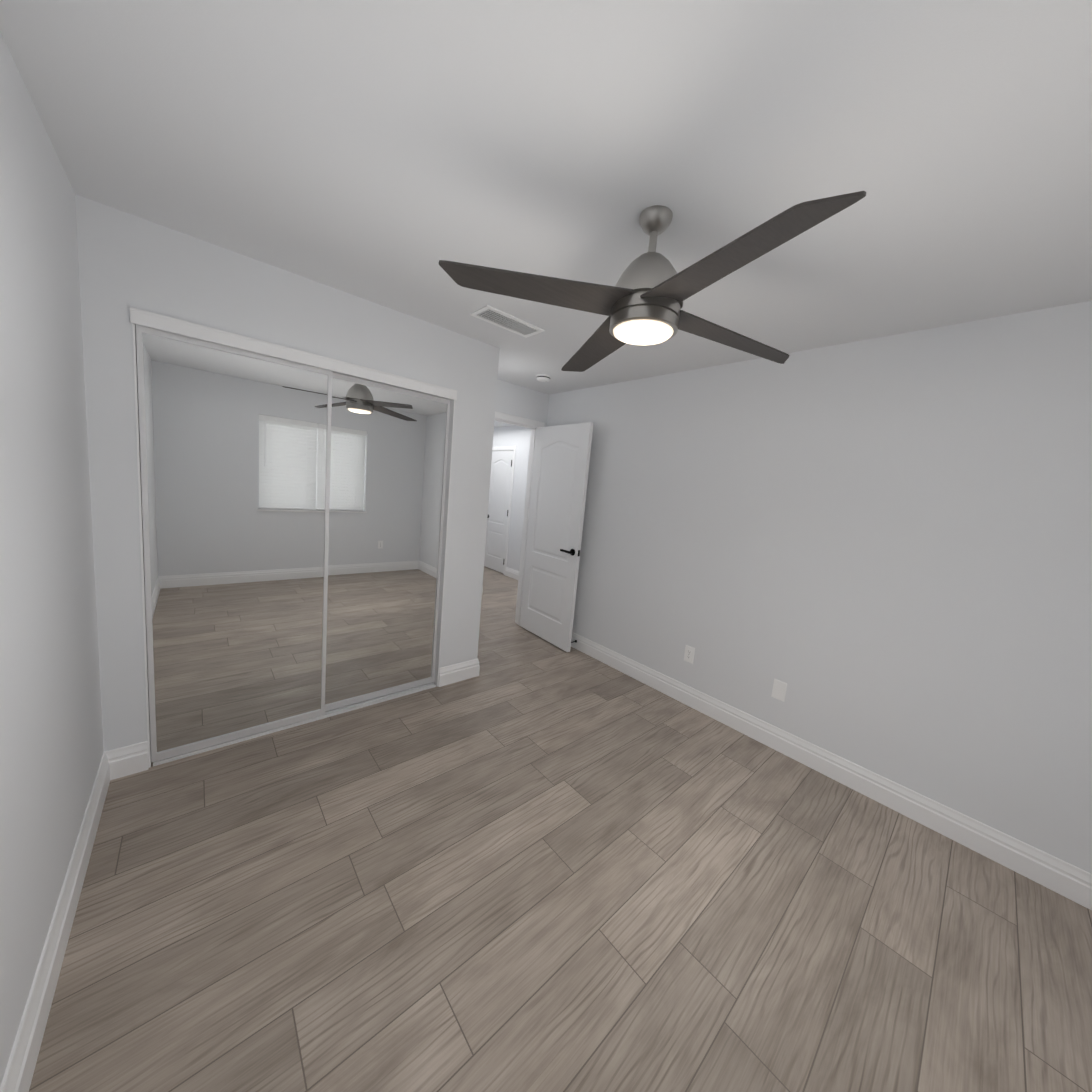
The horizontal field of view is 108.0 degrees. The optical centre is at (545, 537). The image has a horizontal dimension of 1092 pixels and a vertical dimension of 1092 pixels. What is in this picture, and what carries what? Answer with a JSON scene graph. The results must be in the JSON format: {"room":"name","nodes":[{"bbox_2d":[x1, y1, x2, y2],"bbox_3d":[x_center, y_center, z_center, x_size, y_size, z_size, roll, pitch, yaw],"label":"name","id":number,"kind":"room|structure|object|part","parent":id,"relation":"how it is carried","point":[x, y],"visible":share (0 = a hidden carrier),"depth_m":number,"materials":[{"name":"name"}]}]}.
{"room":"empty bedroom","nodes":[
{"label":"empty bedroom","id":0,"kind":"room"},
{"bbox_2d":[0,31,103,1085],"bbox_3d":[-1.019,0.115,0.571,0.120,2.440,4.490,-1,9,-41],"label":"wall","id":1,"kind":"structure","parent":0,"point":[51,742],"depth_m":1.10,"materials":[{"name":"white paint"}]},
{"bbox_2d":[0,749,119,1091],"bbox_3d":[-0.851,1.302,0.511,0.017,0.139,3.500,-1,9,-41],"label":"baseboard","id":2,"kind":"structure","parent":1,"relation":"attached to","point":[20,1068],"depth_m":1.11,"materials":[{"name":"white wood"}]},
{"bbox_2d":[75,194,499,751],"bbox_3d":[-1.207,-0.124,2.347,1.950,2.440,0.120,-1,9,-41],"label":"wall","id":3,"kind":"structure","parent":0,"point":[127,261],"depth_m":1.80,"materials":[{"name":"white paint"}]},
{"bbox_2d":[130,307,456,767],"bbox_3d":[-1.274,0.061,2.291,1.498,2.078,0.102,-1,9,-41],"label":"trim","id":4,"kind":"structure","parent":3,"relation":"attached to","point":[169,324],"depth_m":1.96,"materials":[{"name":"white wood"}]},
{"bbox_2d":[153,683,435,765],"bbox_3d":[-1.369,1.079,2.421,1.462,0.015,0.080,-1,9,-41],"label":"trim","id":5,"kind":"structure","parent":3,"relation":"attached to","point":[348,708],"depth_m":2.39,"materials":[{"name":"white metal"}]},
{"bbox_2d":[136,324,331,762],"bbox_3d":[-1.540,0.088,2.044,0.747,2.005,0.022,-1,9,-41],"label":"mirror","id":6,"kind":"object","parent":5,"relation":"on","point":[235,450],"visible":1,"depth_m":1.99,"materials":[{"name":"clear mirror"}]},
{"bbox_2d":[325,372,450,710],"bbox_3d":[-1.017,0.072,2.549,0.745,2.005,0.022,-1,9,-41],"label":"mirror","id":7,"kind":"object","parent":5,"relation":"on","point":[388,459],"visible":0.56,"depth_m":2.52,"materials":[{"name":"clear mirror"}]},
{"bbox_2d":[438,659,479,686],"bbox_3d":[-0.654,1.012,2.977,0.320,0.139,0.017,-1,9,-41],"label":"baseboard","id":8,"kind":"structure","parent":3,"relation":"attached to","point":[454,673],"depth_m":2.97,"materials":[{"name":"white wood"}]},
{"bbox_2d":[493,425,530,570],"bbox_3d":[-0.449,-0.563,6.418,0.120,2.440,3.630,-1,9,-41],"label":"wall","id":9,"kind":"structure","parent":0,"point":[518,437],"depth_m":6.34,"materials":[{"name":"white paint"}]},
{"bbox_2d":[484,451,512,572],"bbox_3d":[-0.816,-0.445,6.775,0.167,2.030,0.664,-1,9,-41],"label":"hall door","id":10,"kind":"structure","parent":9,"relation":"in","point":[499,491],"depth_m":6.75,"materials":[{"name":"white paint"}]},
{"bbox_2d":[492,446,515,574],"bbox_3d":[-0.838,-0.472,6.758,0.017,2.107,0.780,-1,9,-41],"label":"door frame","id":11,"kind":"structure","parent":9,"relation":"attached to","point":[513,448],"depth_m":6.49,"materials":[{"name":"white wood"}]},
{"bbox_2d":[505,567,518,579],"bbox_3d":[-0.044,0.705,5.881,0.017,0.139,1.917,-1,9,-41],"label":"baseboard","id":12,"kind":"structure","parent":9,"relation":"attached to","point":[509,572],"depth_m":6.45,"materials":[{"name":"white wood"}]},
{"bbox_2d":[495,379,548,426],"bbox_3d":[-0.058,-0.262,4.293,2.350,2.440,0.120,-1,9,-41],"label":"wall","id":13,"kind":"structure","parent":0,"point":[519,401],"depth_m":3.84,"materials":[{"name":"white paint"}]},
{"bbox_2d":[494,411,544,624],"bbox_3d":[-0.495,-0.112,3.938,0.900,2.152,0.154,-1,9,-41],"label":"door frame","id":14,"kind":"structure","parent":13,"relation":"attached to","point":[526,516],"depth_m":4.14,"materials":[{"name":"white wood"}]},
{"bbox_2d":[519,422,593,651],"bbox_3d":[0.059,-0.023,3.846,0.139,2.075,0.784,-1,9,-39],"label":"bedroom door","id":15,"kind":"structure","parent":13,"relation":"in","point":[561,462],"depth_m":3.78,"materials":[{"name":"white paint"}]},
{"bbox_2d":[0,0,1091,426],"bbox_3d":[-0.468,-1.419,3.167,4.780,0.050,8.360,-1,9,-41],"label":"ceiling","id":16,"kind":"structure","parent":0,"point":[388,152],"depth_m":1.10,"materials":[{"name":"white paint"}]},
{"bbox_2d":[470,305,544,337],"bbox_3d":[-0.222,-1.261,2.334,0.410,0.012,0.180,-1,9,-41],"label":"ceiling vent","id":17,"kind":"object","parent":16,"relation":"in","point":[498,318],"visible":1,"depth_m":2.31,"materials":[{"name":"white plastic"}]},
{"bbox_2d":[536,374,550,381],"bbox_3d":[-0.022,-1.363,3.404,0.132,0.038,0.132,-1,9,-41],"label":"smoke detector","id":18,"kind":"object","parent":16,"relation":"attached to","point":[543,377],"visible":1,"depth_m":3.36,"materials":[{"name":"white plastic"}]},
{"bbox_2d":[439,191,865,371],"bbox_3d":[0.356,-0.895,1.372,1.001,0.394,1.001,8,8,23],"label":"fan","id":19,"kind":"object","parent":16,"relation":"hanging from","point":[645,297],"visible":1,"depth_m":1.28,"materials":[{"name":"grey wood"}]},
{"bbox_3d":[0.339,-0.715,1.395,0.207,0.030,0.207,-1,9,-41],"label":"glass","id":20,"kind":"part","parent":19,"relation":"part of","materials":[{"name":"white glass"}]},
{"bbox_2d":[29,566,1091,1091],"bbox_3d":[-0.692,1.042,3.474,4.780,0.050,8.360,-1,9,-41],"label":"floor","id":21,"kind":"structure","parent":0,"point":[525,860],"depth_m":1.40,"materials":[{"name":"brown wood"}]},
{"bbox_2d":[547,301,1091,873],"bbox_3d":[1.400,0.079,2.621,0.120,2.440,4.370,-1,9,-41],"label":"wall","id":22,"kind":"structure","parent":0,"point":[875,555],"depth_m":2.09,"materials":[{"name":"white paint"}]},
{"bbox_2d":[684,645,694,663],"bbox_3d":[1.057,0.863,2.931,0.007,0.120,0.074,-1,9,-41],"label":"electrical outlet","id":23,"kind":"object","parent":22,"relation":"attached to","point":[689,654],"visible":1,"depth_m":2.93,"materials":[{"name":"white plastic"}]},
{"bbox_2d":[771,679,786,701],"bbox_3d":[1.457,0.955,2.480,0.006,0.120,0.074,-1,9,-41],"label":"blank wall plate","id":24,"kind":"object","parent":22,"relation":"attached to","point":[779,690],"visible":1,"depth_m":2.48,"materials":[{"name":"white plastic"}]},
{"bbox_2d":[571,632,1091,909],"bbox_3d":[1.200,1.207,2.770,0.017,0.139,4.190,-1,9,-41],"label":"baseboard","id":25,"kind":"structure","parent":22,"relation":"attached to","point":[1048,871],"depth_m":2.10,"materials":[{"name":"white wood"}]}
]}

